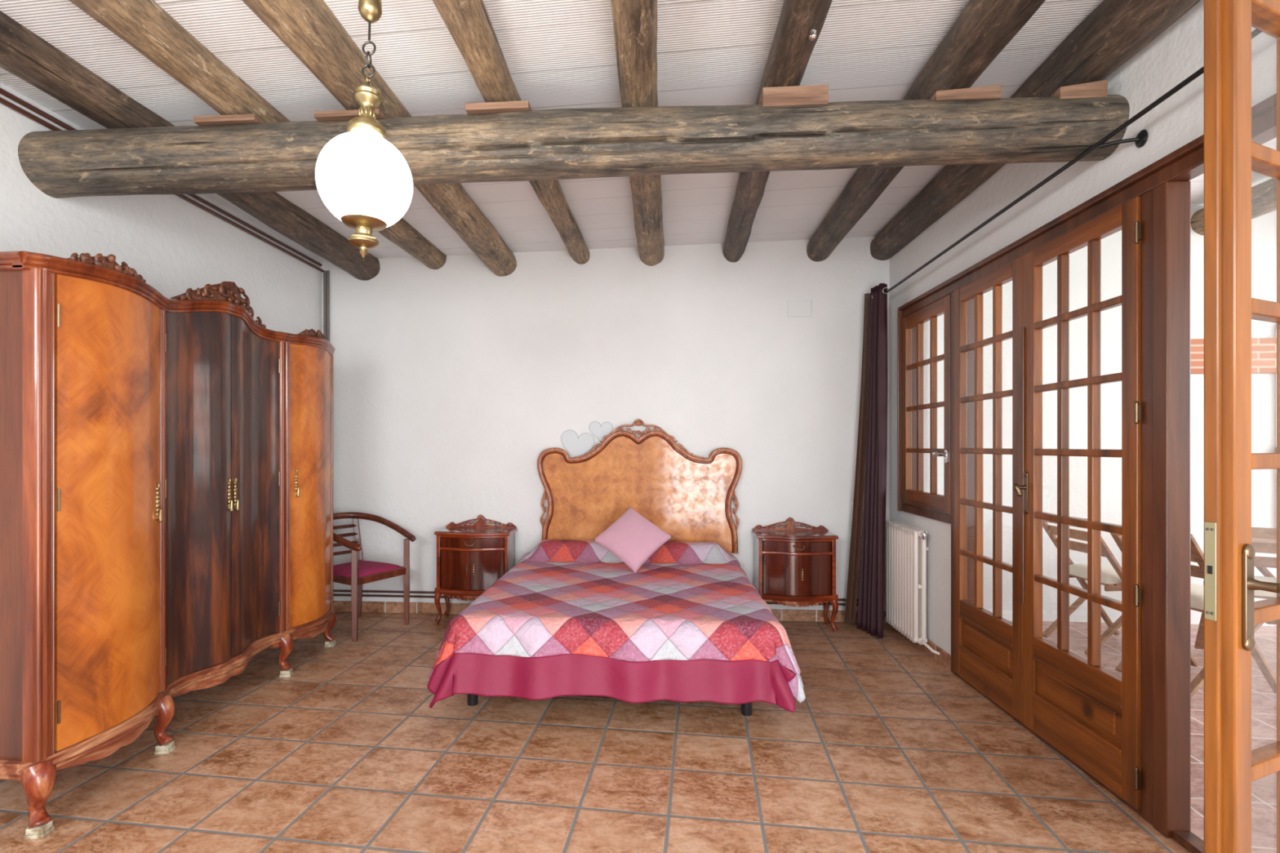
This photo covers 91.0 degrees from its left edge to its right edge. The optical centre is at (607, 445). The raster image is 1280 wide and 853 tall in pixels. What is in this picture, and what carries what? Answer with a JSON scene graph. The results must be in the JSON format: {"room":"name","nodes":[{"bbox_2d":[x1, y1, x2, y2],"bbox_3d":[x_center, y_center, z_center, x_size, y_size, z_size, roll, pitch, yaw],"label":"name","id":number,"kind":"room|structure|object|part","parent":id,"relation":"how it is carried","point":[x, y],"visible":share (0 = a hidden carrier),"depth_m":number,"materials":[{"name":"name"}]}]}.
{"room":"bedroom","nodes":[
{"label":"bedroom","id":0,"kind":"room"},
{"bbox_2d":[0,82,322,333],"bbox_3d":[-2.633,-0.259,1.923,0.160,3.200,6.360,0,0,4],"label":"wall","id":1,"kind":"structure","parent":0,"point":[176,246],"depth_m":3.40,"materials":[{"name":"white paint"}]},
{"bbox_2d":[0,87,322,266],"bbox_3d":[-2.527,-1.452,1.965,0.021,0.037,6.140,0,0,4],"label":"pipe","id":2,"kind":"object","parent":1,"relation":"attached to","point":[6,94],"visible":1,"depth_m":3.67,"materials":[{"name":"brown"}]},
{"bbox_2d":[0,97,324,272],"bbox_3d":[-2.526,-1.414,1.980,0.021,0.042,6.170,0,0,4],"label":"pipe","id":3,"kind":"object","parent":1,"relation":"attached to","point":[3,101],"visible":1,"depth_m":3.70,"materials":[{"name":"brown"}]},
{"bbox_2d":[0,0,1103,261],"bbox_3d":[-0.326,-1.725,1.830,4.775,0.468,6.520,0,0,4],"label":"ceiling","id":4,"kind":"structure","parent":0,"point":[557,54],"depth_m":2.58,"materials":[{"name":"paint"}]},
{"bbox_2d":[0,10,380,280],"bbox_3d":[-2.221,-1.479,1.968,0.261,0.300,6.252,0,0,5],"label":"joist","id":5,"kind":"object","parent":4,"relation":"attached to","point":[24,54],"visible":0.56,"depth_m":2.69,"materials":[{"name":"wood"}]},
{"bbox_2d":[68,0,446,269],"bbox_3d":[-1.651,-1.494,1.925,0.225,0.217,6.251,0,0,5],"label":"joist","id":6,"kind":"object","parent":4,"relation":"attached to","point":[144,25],"visible":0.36,"depth_m":2.36,"materials":[{"name":"wood"}]},
{"bbox_2d":[315,0,413,257],"bbox_3d":[-0.769,-1.074,2.008,0.291,0.950,0.291,2,0,4],"label":"pendant lamp","id":7,"kind":"object","parent":4,"relation":"hanging from","point":[362,178],"visible":1,"depth_m":1.93,"materials":[{"name":"glass"}]},
{"bbox_3d":[-0.775,-0.842,2.009,0.291,0.272,0.291,2,0,4],"label":"globe","id":8,"kind":"part","parent":7,"relation":"part of","materials":[{"name":"white"}]},
{"bbox_3d":[-0.762,-1.330,2.008,0.008,0.067,0.008,2,0,4],"label":"rod","id":9,"kind":"part","parent":7,"relation":"part of","materials":[{"name":"grey metal"}]},
{"bbox_2d":[241,0,516,276],"bbox_3d":[-1.106,-1.483,1.883,0.237,0.289,6.253,0,0,5],"label":"joist","id":10,"kind":"object","parent":4,"relation":"attached to","point":[309,28],"visible":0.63,"depth_m":2.43,"materials":[{"name":"wood"}]},
{"bbox_2d":[432,0,590,264],"bbox_3d":[-0.505,-1.477,1.838,0.185,0.174,6.252,0,0,5],"label":"joist","id":11,"kind":"object","parent":4,"relation":"attached to","point":[468,22],"visible":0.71,"depth_m":2.38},
{"bbox_2d":[610,0,664,266],"bbox_3d":[0.080,-1.488,1.794,0.205,0.198,6.252,0,0,5],"label":"joist","id":12,"kind":"object","parent":4,"relation":"attached to","point":[634,21],"visible":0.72,"depth_m":2.44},
{"bbox_2d":[722,0,832,262],"bbox_3d":[0.651,-1.471,1.752,0.206,0.200,6.255,0,0,6],"label":"joist","id":13,"kind":"object","parent":4,"relation":"attached to","point":[801,23],"visible":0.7,"depth_m":2.37,"materials":[{"name":"brown wood"}]},
{"bbox_2d":[806,0,1045,262],"bbox_3d":[1.293,-1.495,1.702,0.205,0.211,6.257,0,0,6],"label":"joist","id":14,"kind":"object","parent":4,"relation":"attached to","point":[983,28],"visible":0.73,"depth_m":2.40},
{"bbox_2d":[870,0,1199,260],"bbox_3d":[1.790,-1.504,1.665,0.237,0.244,6.254,0,0,5],"label":"joist","id":15,"kind":"object","parent":4,"relation":"attached to","point":[1115,31],"visible":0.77,"depth_m":2.41,"materials":[{"name":"wood"}]},
{"bbox_2d":[322,236,888,611],"bbox_3d":[-0.087,-0.259,5.001,4.775,3.200,0.160,0,0,4],"label":"wall","id":16,"kind":"structure","parent":0,"point":[451,382],"depth_m":4.93,"materials":[{"name":"white paint"}]},
{"bbox_2d":[323,270,329,342],"bbox_3d":[-2.270,-0.044,5.065,0.053,2.730,0.032,0,0,4],"label":"riser pipe","id":17,"kind":"object","parent":16,"relation":"attached to","point":[326,273],"visible":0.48,"depth_m":5.06,"materials":[{"name":"grey"}]},
{"bbox_2d":[560,430,595,457],"bbox_3d":[-0.236,0.004,4.929,0.268,0.254,0.004,0,0,4],"label":"sticker","id":18,"kind":"object","parent":16,"relation":"attached to","point":[575,446],"visible":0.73,"depth_m":4.93,"materials":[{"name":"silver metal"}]},
{"bbox_2d":[333,594,857,605],"bbox_3d":[-0.102,1.203,4.902,4.340,0.024,0.024,0,0,4],"label":"pipe","id":19,"kind":"object","parent":16,"relation":"attached to","point":[342,595],"visible":0.2,"depth_m":5.01,"materials":[{"name":"brown"}]},
{"bbox_2d":[333,589,858,601],"bbox_3d":[-0.102,1.169,4.902,4.340,0.024,0.024,0,0,4],"label":"pipe","id":20,"kind":"object","parent":16,"relation":"attached to","point":[334,590],"visible":0.25,"depth_m":5.02,"materials":[{"name":"brown"}]},
{"bbox_2d":[589,421,613,443],"bbox_3d":[-0.055,-0.103,4.916,0.188,0.172,0.004,0,0,4],"label":"sticker","id":21,"kind":"object","parent":16,"relation":"attached to","point":[599,431],"visible":0.89,"depth_m":4.92,"materials":[{"name":"paper"}]},
{"bbox_2d":[333,600,888,622],"bbox_3d":[-0.093,1.297,4.915,4.455,0.088,0.012,0,0,4],"label":"baseboard","id":22,"kind":"structure","parent":16,"relation":"attached to","point":[781,615],"depth_m":5.00,"materials":[{"name":"tile"}]},
{"bbox_2d":[0,612,1276,852],"bbox_3d":[2.377,1.401,0.603,10.350,0.120,8.560,0,0,4],"label":"floor","id":23,"kind":"structure","parent":0,"point":[886,749],"depth_m":2.59,"materials":[{"name":"tile"}]},
{"bbox_2d":[24,820,53,839],"bbox_3d":[-1.958,1.323,2.164,0.060,0.036,0.052,0,0,-7],"label":"block","id":24,"kind":"object","parent":23,"relation":"on","point":[40,832],"visible":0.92,"depth_m":2.14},
{"bbox_2d":[154,741,175,754],"bbox_3d":[-1.942,1.323,2.754,0.060,0.036,0.052,0,0,-7],"label":"block","id":25,"kind":"object","parent":23,"relation":"on","point":[167,748],"visible":0.89,"depth_m":2.73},
{"bbox_2d":[0,250,336,829],"bbox_3d":[-2.129,0.247,3.204,0.623,2.184,2.148,0,0,4],"label":"wardrobe","id":26,"kind":"object","parent":23,"relation":"on","point":[166,464],"visible":1,"depth_m":2.54,"materials":[{"name":"brown wood"}]},
{"bbox_3d":[-1.966,1.206,2.173,0.104,0.234,0.103,0,0,4],"label":"leg","id":27,"kind":"part","parent":26,"relation":"part of","materials":[{"name":"brown wood"}]},
{"bbox_3d":[-1.934,0.231,2.484,0.078,1.697,0.531,0,0,-2],"label":"door","id":28,"kind":"part","parent":26,"relation":"part of","materials":[{"name":"orange wood"}]},
{"bbox_3d":[-1.949,1.207,2.754,0.092,0.226,0.086,0,0,4],"label":"leg","id":29,"kind":"part","parent":26,"relation":"part of","materials":[{"name":"brown wood"}]},
{"bbox_3d":[-2.131,1.108,3.204,0.619,0.056,2.140,0,0,4],"label":"moulding","id":30,"kind":"part","parent":26,"relation":"part of","materials":[{"name":"brown wood"}]},
{"bbox_3d":[-2.129,-0.660,3.204,0.623,0.128,2.148,0,0,4],"label":"cornice","id":31,"kind":"part","parent":26,"relation":"part of","materials":[{"name":"red wood"}]},
{"bbox_3d":[-1.971,0.205,2.999,0.064,1.747,0.406,0,0,10],"label":"door","id":32,"kind":"part","parent":26,"relation":"part of","materials":[{"name":"brown wood"}]},
{"bbox_3d":[-1.939,0.206,3.417,0.072,1.747,0.432,0,0,1],"label":"door","id":33,"kind":"part","parent":26,"relation":"part of","materials":[{"name":"brown wood"}]},
{"bbox_3d":[-1.881,1.207,3.662,0.092,0.226,0.086,0,0,4],"label":"leg","id":34,"kind":"part","parent":26,"relation":"part of","materials":[{"name":"brown wood"}]},
{"bbox_3d":[-1.846,0.231,3.957,0.087,1.697,0.494,0,0,4],"label":"door","id":35,"kind":"part","parent":26,"relation":"part of","materials":[{"name":"orange wood"}]},
{"bbox_3d":[-1.868,1.207,4.201,0.092,0.226,0.089,0,0,4],"label":"leg","id":36,"kind":"part","parent":26,"relation":"part of","materials":[{"name":"brown wood"}]},
{"bbox_2d":[279,668,293,677],"bbox_3d":[-1.873,1.323,3.661,0.060,0.036,0.052,0,0,-7],"label":"block","id":37,"kind":"object","parent":23,"relation":"on","point":[288,673],"visible":0.94,"depth_m":3.64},
{"bbox_2d":[324,639,336,647],"bbox_3d":[-1.859,1.323,4.208,0.060,0.036,0.052,0,0,-7],"label":"block","id":38,"kind":"object","parent":23,"relation":"on","point":[327,644],"visible":0.98,"depth_m":4.18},
{"bbox_2d":[333,511,416,641],"bbox_3d":[-1.838,0.928,4.631,0.645,0.826,0.591,0,0,29],"label":"armchair","id":39,"kind":"object","parent":23,"relation":"on","point":[357,572],"visible":0.73,"depth_m":4.61,"materials":[{"name":"brown wood"}]},
{"bbox_3d":[-1.735,1.021,4.308,0.040,0.640,0.047,0,0,-11],"label":"leg","id":40,"kind":"part","parent":39,"relation":"part of","materials":[{"name":"brown wood"}]},
{"bbox_3d":[-1.957,0.950,4.928,0.100,0.784,0.060,0,0,29],"label":"leg","id":41,"kind":"part","parent":39,"relation":"part of","materials":[{"name":"brown wood"}]},
{"bbox_2d":[333,560,402,577],"bbox_3d":[-1.828,0.898,4.625,0.450,0.049,0.446,0,0,29],"label":"seat cushion","id":42,"kind":"object","parent":39,"relation":"on","point":[366,568],"depth_m":4.53,"materials":[{"name":"fabric"}]},
{"bbox_3d":[-1.828,0.936,4.625,0.492,0.050,0.486,0,0,29],"label":"seat frame","id":43,"kind":"part","parent":39,"relation":"part of","materials":[{"name":"brown wood"}]},
{"bbox_3d":[-1.837,0.618,4.631,0.644,0.206,0.591,0,0,29],"label":"arm rail","id":44,"kind":"part","parent":39,"relation":"part of","materials":[{"name":"brown wood"}]},
{"bbox_3d":[-1.509,1.021,4.714,0.040,0.640,0.047,0,0,-11],"label":"leg","id":45,"kind":"part","parent":39,"relation":"part of","materials":[{"name":"brown wood"}]},
{"bbox_2d":[434,515,517,622],"bbox_3d":[-1.013,0.943,4.812,0.582,0.798,0.326,0,0,4],"label":"nightstand","id":46,"kind":"object","parent":23,"relation":"on","point":[471,558],"visible":0.82,"depth_m":4.70,"materials":[{"name":"brown wood"}]},
{"bbox_3d":[-1.279,1.216,4.752,0.061,0.252,0.058,0,0,4],"label":"leg","id":47,"kind":"part","parent":46,"relation":"part of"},
{"bbox_3d":[-1.265,1.216,4.949,0.061,0.249,0.053,0,0,4],"label":"leg","id":48,"kind":"part","parent":46,"relation":"part of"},
{"bbox_3d":[-1.142,0.930,4.710,0.245,0.285,0.019,0,0,17],"label":"door","id":49,"kind":"part","parent":46,"relation":"part of","materials":[{"name":"brown wood"}]},
{"bbox_3d":[-1.013,1.095,4.813,0.575,0.041,0.314,0,0,4],"label":"moulding","id":50,"kind":"part","parent":46,"relation":"part of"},
{"bbox_3d":[-1.022,0.729,4.703,0.477,0.071,0.063,0,0,4],"label":"drawer","id":51,"kind":"part","parent":46,"relation":"part of","materials":[{"name":"brown wood"}]},
{"bbox_3d":[-1.022,0.882,4.703,0.545,0.418,0.077,0,0,4],"label":"frame","id":52,"kind":"part","parent":46,"relation":"part of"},
{"bbox_3d":[-1.013,0.649,4.814,0.559,0.004,0.297,0,0,4],"label":"panel","id":53,"kind":"part","parent":46,"relation":"part of","materials":[{"name":"brown wood"}]},
{"bbox_3d":[-0.901,0.930,4.691,0.245,0.285,0.019,0,0,-8],"label":"door","id":54,"kind":"part","parent":46,"relation":"part of","materials":[{"name":"brown wood"}]},
{"bbox_2d":[466,418,752,715],"bbox_3d":[0.141,0.568,3.977,1.638,1.547,1.888,0,0,4],"label":"bed","id":55,"kind":"object","parent":23,"relation":"on","point":[688,496],"visible":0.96,"depth_m":4.83,"materials":[{"name":"brown wood"}]},
{"bbox_3d":[-0.702,1.236,3.262,0.056,0.210,0.056,0,0,4],"label":"leg","id":56,"kind":"part","parent":55,"relation":"part of","materials":[{"name":"black metal"}]},
{"bbox_2d":[426,539,805,713],"bbox_3d":[0.094,0.975,3.830,1.786,0.524,1.968,0,0,4],"label":"quilt","id":57,"kind":"object","parent":55,"relation":"on","point":[571,617],"visible":0.98,"depth_m":2.98,"materials":[{"name":"fabric"}]},
{"bbox_2d":[592,506,672,573],"bbox_3d":[0.170,0.636,4.314,0.462,0.405,0.306,0,0,33],"label":"cushion","id":58,"kind":"object","parent":57,"relation":"on","point":[632,538],"visible":1,"depth_m":4.26,"materials":[{"name":"pink fabric"}]},
{"bbox_3d":[0.237,0.359,4.851,1.544,0.918,0.030,0,0,4],"label":"headboard panel","id":59,"kind":"part","parent":55,"relation":"part of","materials":[{"name":"brown wood"}]},
{"bbox_3d":[0.235,0.350,4.832,1.578,0.936,0.034,0,0,4],"label":"headboard frame","id":60,"kind":"part","parent":55,"relation":"part of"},
{"bbox_3d":[0.693,1.236,3.142,0.056,0.210,0.056,0,0,4],"label":"leg","id":61,"kind":"part","parent":55,"relation":"part of","materials":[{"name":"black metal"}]},
{"bbox_2d":[751,517,838,631],"bbox_3d":[1.374,0.943,4.632,0.582,0.798,0.326,0,0,4],"label":"nightstand","id":62,"kind":"object","parent":23,"relation":"on","point":[793,566],"visible":0.9,"depth_m":4.52,"materials":[{"name":"brown wood"}]},
{"bbox_3d":[1.245,0.930,4.530,0.245,0.285,0.019,0,0,17],"label":"door","id":63,"kind":"part","parent":62,"relation":"part of","materials":[{"name":"brown wood"}]},
{"bbox_3d":[1.374,0.649,4.634,0.559,0.004,0.297,0,0,4],"label":"panel","id":64,"kind":"part","parent":62,"relation":"part of","materials":[{"name":"brown wood"}]},
{"bbox_3d":[1.366,0.882,4.523,0.545,0.418,0.077,0,0,4],"label":"frame","id":65,"kind":"part","parent":62,"relation":"part of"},
{"bbox_3d":[1.366,0.729,4.523,0.477,0.071,0.063,0,0,4],"label":"drawer","id":66,"kind":"part","parent":62,"relation":"part of","materials":[{"name":"brown wood"}]},
{"bbox_3d":[1.374,1.095,4.633,0.575,0.041,0.314,0,0,4],"label":"moulding","id":67,"kind":"part","parent":62,"relation":"part of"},
{"bbox_3d":[1.486,0.930,4.511,0.245,0.285,0.019,0,0,-8],"label":"door","id":68,"kind":"part","parent":62,"relation":"part of","materials":[{"name":"brown wood"}]},
{"bbox_3d":[1.643,1.216,4.730,0.061,0.249,0.053,0,0,4],"label":"leg","id":69,"kind":"part","parent":62,"relation":"part of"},
{"bbox_3d":[1.628,1.216,4.533,0.061,0.252,0.058,0,0,4],"label":"leg","id":70,"kind":"part","parent":62,"relation":"part of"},
{"bbox_2d":[1042,516,1121,654],"bbox_3d":[3.289,0.896,4.183,0.585,0.871,0.485,0,0,-1],"label":"folding chair","id":71,"kind":"object","parent":23,"relation":"on","point":[1111,573],"visible":0.44,"depth_m":4.15,"materials":[{"name":"brown wood"}]},
{"bbox_3d":[3.249,1.115,4.372,0.452,0.433,0.040,0,0,-1],"label":"leg","id":72,"kind":"part","parent":71,"relation":"part of","materials":[{"name":"brown wood"}]},
{"bbox_3d":[3.083,0.585,4.178,0.139,0.240,0.440,0,0,-1],"label":"backrest","id":73,"kind":"part","parent":71,"relation":"part of","materials":[{"name":"brown wood"}]},
{"bbox_3d":[3.339,0.882,4.184,0.370,0.015,0.420,0,0,-1],"label":"seat","id":74,"kind":"part","parent":71,"relation":"part of","materials":[{"name":"fabric"}]},
{"bbox_3d":[3.258,1.115,3.992,0.452,0.433,0.040,0,0,-1],"label":"leg","id":75,"kind":"part","parent":71,"relation":"part of","materials":[{"name":"brown wood"}]},
{"bbox_3d":[3.294,0.895,3.963,0.585,0.869,0.045,0,0,-1],"label":"leg","id":76,"kind":"part","parent":71,"relation":"part of","materials":[{"name":"brown wood"}]},
{"bbox_3d":[3.339,0.900,3.984,0.381,0.045,0.020,0,0,-1],"label":"seat rail","id":77,"kind":"part","parent":71,"relation":"part of","materials":[{"name":"brown wood"}]},
{"bbox_2d":[1109,523,1276,698],"bbox_3d":[3.281,0.896,3.541,0.585,0.871,0.485,0,0,-7],"label":"folding chair","id":78,"kind":"object","parent":23,"relation":"on","point":[1197,591],"visible":0.19,"depth_m":3.34,"materials":[{"name":"brown wood"}]},
{"bbox_3d":[3.222,1.115,3.725,0.452,0.433,0.040,0,0,-7],"label":"leg","id":79,"kind":"part","parent":78,"relation":"part of","materials":[{"name":"brown wood"}]},
{"bbox_3d":[3.253,0.895,3.759,0.585,0.869,0.045,0,0,-7],"label":"leg","id":80,"kind":"part","parent":78,"relation":"part of","materials":[{"name":"brown wood"}]},
{"bbox_3d":[3.077,0.585,3.515,0.139,0.240,0.440,0,0,-7],"label":"backrest","id":81,"kind":"part","parent":78,"relation":"part of","materials":[{"name":"brown wood"}]},
{"bbox_3d":[3.330,0.882,3.547,0.370,0.015,0.420,0,0,-7],"label":"seat","id":82,"kind":"part","parent":78,"relation":"part of","materials":[{"name":"fabric"}]},
{"bbox_3d":[3.269,1.115,3.348,0.452,0.433,0.040,0,0,-7],"label":"leg","id":83,"kind":"part","parent":78,"relation":"part of","materials":[{"name":"brown wood"}]},
{"bbox_3d":[3.308,0.895,3.322,0.585,0.869,0.045,0,0,-7],"label":"leg","id":84,"kind":"part","parent":78,"relation":"part of","materials":[{"name":"brown wood"}]},
{"bbox_2d":[1194,527,1276,649],"bbox_3d":[3.906,0.896,3.754,0.485,0.871,0.585,0,0,31],"label":"folding chair","id":85,"kind":"object","parent":23,"relation":"on","point":[1256,532],"visible":0.18,"depth_m":3.63,"materials":[{"name":"brown wood"}]},
{"bbox_3d":[3.718,0.895,3.868,0.045,0.869,0.585,0,0,31],"label":"leg","id":86,"kind":"part","parent":85,"relation":"part of","materials":[{"name":"brown wood"}]},
{"bbox_3d":[3.932,0.882,3.796,0.420,0.015,0.370,0,0,31],"label":"seat","id":87,"kind":"part","parent":85,"relation":"part of","materials":[{"name":"fabric"}]},
{"bbox_3d":[3.800,0.585,3.578,0.440,0.240,0.139,0,0,31],"label":"backrest","id":88,"kind":"part","parent":85,"relation":"part of","materials":[{"name":"brown wood"}]},
{"bbox_2d":[1251,537,1276,633],"bbox_3d":[4.505,0.973,3.893,0.800,0.716,0.694,0,0,-1],"label":"folding table","id":89,"kind":"object","parent":23,"relation":"on","point":[1265,572],"visible":0.02,"depth_m":4.13,"materials":[{"name":"brown wood"}]},
{"bbox_3d":[4.498,0.995,4.182,0.653,0.673,0.045,0,0,-1],"label":"leg","id":90,"kind":"part","parent":89,"relation":"part of","materials":[{"name":"brown wood"}]},
{"bbox_3d":[4.499,0.995,4.157,0.653,0.673,0.045,0,0,-1],"label":"leg","id":91,"kind":"part","parent":89,"relation":"part of","materials":[{"name":"brown wood"}]},
{"bbox_2d":[1265,620,1276,624],"bbox_3d":[2.962,0.988,2.304,0.620,0.685,0.494,0,0,4],"label":"folding table","id":92,"kind":"object","parent":23,"relation":"on","point":[1274,622],"visible":0.15,"depth_m":2.54,"materials":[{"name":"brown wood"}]},
{"bbox_2d":[888,0,1276,654],"bbox_3d":[1.975,-0.259,1.656,0.160,3.200,6.200,0,0,4],"label":"wall","id":93,"kind":"structure","parent":0,"point":[1177,53],"depth_m":2.95,"materials":[{"name":"white paint"}]},
{"bbox_2d":[17,94,1129,198],"bbox_3d":[-0.276,-1.248,2.628,4.535,0.276,0.276,0,0,4],"label":"beam","id":94,"kind":"structure","parent":93,"relation":"attached to","point":[582,143],"depth_m":2.52,"materials":[{"name":"wood"}]},
{"bbox_2d":[193,113,265,125],"bbox_3d":[-1.603,-1.371,2.678,0.270,0.024,0.100,0,0,4],"label":"wooden shim","id":95,"kind":"object","parent":94,"relation":"on","point":[214,120],"visible":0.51,"depth_m":2.63,"materials":[{"name":"brown wood"}]},
{"bbox_2d":[313,108,386,120],"bbox_3d":[-1.075,-1.371,2.638,0.280,0.024,0.100,0,0,4],"label":"wooden shim","id":96,"kind":"object","parent":94,"relation":"on","point":[334,115],"visible":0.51,"depth_m":2.60,"materials":[{"name":"brown wood"}]},
{"bbox_2d":[465,100,531,114],"bbox_3d":[-0.447,-1.377,2.591,0.260,0.028,0.100,0,0,4],"label":"wooden shim","id":97,"kind":"object","parent":94,"relation":"on","point":[522,105],"visible":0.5,"depth_m":2.54,"materials":[{"name":"brown wood"}]},
{"bbox_2d":[759,84,827,106],"bbox_3d":[0.735,-1.367,2.502,0.250,0.075,0.100,0,0,4],"label":"wooden shim","id":98,"kind":"object","parent":94,"relation":"on","point":[813,95],"visible":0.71,"depth_m":2.45,"materials":[{"name":"brown wood"}]},
{"bbox_2d":[929,84,1000,100],"bbox_3d":[1.389,-1.356,2.458,0.240,0.050,0.090,0,0,4],"label":"wooden shim","id":99,"kind":"object","parent":94,"relation":"on","point":[988,92],"visible":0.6,"depth_m":2.41,"materials":[{"name":"brown wood"}]},
{"bbox_2d":[1050,80,1107,98],"bbox_3d":[1.807,-1.351,2.426,0.170,0.065,0.090,0,0,4],"label":"wooden shim","id":100,"kind":"object","parent":94,"relation":"on","point":[1099,88],"visible":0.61,"depth_m":2.38,"materials":[{"name":"brown wood"}]},
{"bbox_2d":[884,520,939,655],"bbox_3d":[2.037,0.922,4.238,0.104,0.756,0.702,0,0,4],"label":"radiator","id":101,"kind":"object","parent":93,"relation":"attached to","point":[906,548],"visible":1,"depth_m":4.18,"materials":[{"name":"white metal"}]},
{"bbox_2d":[894,627,951,670],"bbox_3d":[2.083,1.297,4.229,0.012,0.088,1.028,0,0,4],"label":"baseboard","id":102,"kind":"structure","parent":93,"relation":"attached to","point":[944,658],"depth_m":3.89,"materials":[{"name":"tile"}]},
{"bbox_2d":[902,293,951,514],"bbox_3d":[2.040,-0.246,4.085,0.109,1.305,0.713,0,0,4],"label":"window","id":103,"kind":"structure","parent":93,"relation":"in","point":[932,500],"depth_m":4.03,"materials":[{"name":"brown wood"}]},
{"bbox_3d":[1.990,0.053,3.794,0.051,0.032,0.102,0,0,-21],"label":"lever","id":104,"kind":"part","parent":103,"relation":"part of","materials":[{"name":"silver metal"}]},
{"bbox_3d":[2.025,0.066,3.764,0.015,0.090,0.029,0,0,4],"label":"handle plate","id":105,"kind":"part","parent":103,"relation":"part of","materials":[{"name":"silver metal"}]},
{"bbox_2d":[953,255,1022,723],"bbox_3d":[2.006,0.207,3.322,0.050,2.219,0.690,0,0,4],"label":"door","id":106,"kind":"structure","parent":93,"relation":"in","point":[988,646],"depth_m":3.29,"materials":[{"name":"brown wood"}]},
{"bbox_3d":[1.987,1.060,3.328,0.010,0.182,0.538,0,0,4],"label":"moulding","id":107,"kind":"part","parent":106,"relation":"part of","materials":[{"name":"brown wood"}]},
{"bbox_3d":[2.010,1.061,3.326,0.028,0.180,0.530,0,0,4],"label":"panel","id":108,"kind":"part","parent":106,"relation":"part of","materials":[{"name":"brown wood"}]},
{"bbox_2d":[884,28,1262,293],"bbox_3d":[1.919,-1.127,2.799,0.119,0.092,3.670,0,0,4],"label":"curtain rod","id":109,"kind":"object","parent":93,"relation":"attached to","point":[1141,138],"visible":0.95,"depth_m":2.33,"materials":[{"name":"black metal"}]},
{"bbox_2d":[844,283,888,638],"bbox_3d":[1.907,0.088,4.533,0.223,2.483,0.358,0,0,-21],"label":"curtain","id":110,"kind":"object","parent":109,"relation":"hanging from","point":[872,441],"visible":1,"depth_m":4.52,"materials":[{"name":"purple fabric"}]},
{"bbox_3d":[1.898,0.087,4.490,0.193,2.483,0.305,0,0,4],"label":"panel","id":111,"kind":"part","parent":110,"relation":"part of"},
{"bbox_2d":[1013,195,1141,809],"bbox_3d":[1.923,0.207,2.615,0.109,2.219,0.724,0,0,4],"label":"door","id":112,"kind":"structure","parent":93,"relation":"in","point":[1091,713],"depth_m":2.51,"materials":[{"name":"brown wood"}]},
{"bbox_3d":[1.924,0.207,2.934,0.062,0.058,0.043,0,0,4],"label":"lever","id":113,"kind":"part","parent":112,"relation":"part of","materials":[{"name":"brown metal"}]},
{"bbox_3d":[1.957,0.091,2.963,0.011,1.300,0.011,0,0,-18],"label":"espagnolette rod","id":114,"kind":"part","parent":112,"relation":"part of","materials":[{"name":"brown wood"}]},
{"bbox_3d":[1.956,0.221,2.941,0.015,0.200,0.029,0,0,4],"label":"handle plate","id":115,"kind":"part","parent":112,"relation":"part of","materials":[{"name":"brown metal"}]},
{"bbox_3d":[1.933,1.060,2.618,0.010,0.182,0.554,0,0,4],"label":"moulding","id":116,"kind":"part","parent":112,"relation":"part of","materials":[{"name":"brown wood"}]},
{"bbox_3d":[1.957,0.207,2.616,0.042,2.219,0.546,0,0,4],"label":"rail","id":117,"kind":"part","parent":112,"relation":"part of","materials":[{"name":"brown wood"}]},
{"bbox_3d":[1.956,1.061,2.616,0.028,0.180,0.546,0,0,4],"label":"panel","id":118,"kind":"part","parent":112,"relation":"part of","materials":[{"name":"brown wood"}]},
{"bbox_2d":[897,93,1276,852],"bbox_3d":[2.034,0.191,2.918,0.141,2.300,3.125,0,0,4],"label":"door frame","id":119,"kind":"structure","parent":93,"relation":"attached to","point":[1165,193],"depth_m":2.16,"materials":[{"name":"brown wood"}]},
{"bbox_2d":[1204,0,1279,852],"bbox_3d":[1.483,0.207,1.269,0.785,2.219,0.109,0,0,-23],"label":"door","id":120,"kind":"structure","parent":93,"relation":"in","point":[1231,612],"depth_m":1.15,"materials":[{"name":"brown wood"}]},
{"bbox_3d":[1.109,0.231,1.157,0.002,0.180,0.017,0,0,-23],"label":"lock plate","id":121,"kind":"part","parent":120,"relation":"part of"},
{"bbox_3d":[1.165,0.276,1.143,0.029,0.195,0.015,0,0,-23],"label":"handle plate","id":122,"kind":"part","parent":120,"relation":"part of","materials":[{"name":"brown metal"}]},
{"bbox_3d":[1.228,0.263,1.127,0.144,0.059,0.052,0,0,-7],"label":"lever","id":123,"kind":"part","parent":120,"relation":"part of","materials":[{"name":"brown metal"}]},
{"bbox_3d":[1.466,0.207,1.298,0.625,2.219,0.042,0,0,-23],"label":"rail","id":124,"kind":"part","parent":120,"relation":"part of","materials":[{"name":"brown wood"}]},
{"bbox_2d":[928,204,1276,626],"bbox_3d":[5.088,-0.284,4.806,5.575,3.450,0.250,0,0,4],"label":"wall","id":125,"kind":"structure","parent":0,"point":[1264,228],"depth_m":4.78,"materials":[{"name":"paint"}]},
{"bbox_2d":[1190,337,1276,373],"bbox_3d":[4.516,-0.669,4.707,0.940,0.260,0.035,0,0,4],"label":"lintel","id":126,"kind":"object","parent":125,"relation":"attached to","point":[1264,350],"visible":0.2,"depth_m":4.67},
{"bbox_2d":[1189,137,1276,204],"bbox_3d":[4.010,-1.889,0.475,4.075,0.140,8.550,0,0,4],"label":"ceiling","id":127,"kind":"structure","parent":0,"point":[1197,184],"depth_m":4.34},
{"bbox_2d":[1190,177,1276,235],"bbox_3d":[4.175,-1.679,0.573,0.209,0.209,8.370,0,0,4],"label":"joist","id":128,"kind":"object","parent":127,"relation":"attached to","point":[1264,194],"visible":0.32,"depth_m":4.22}
]}

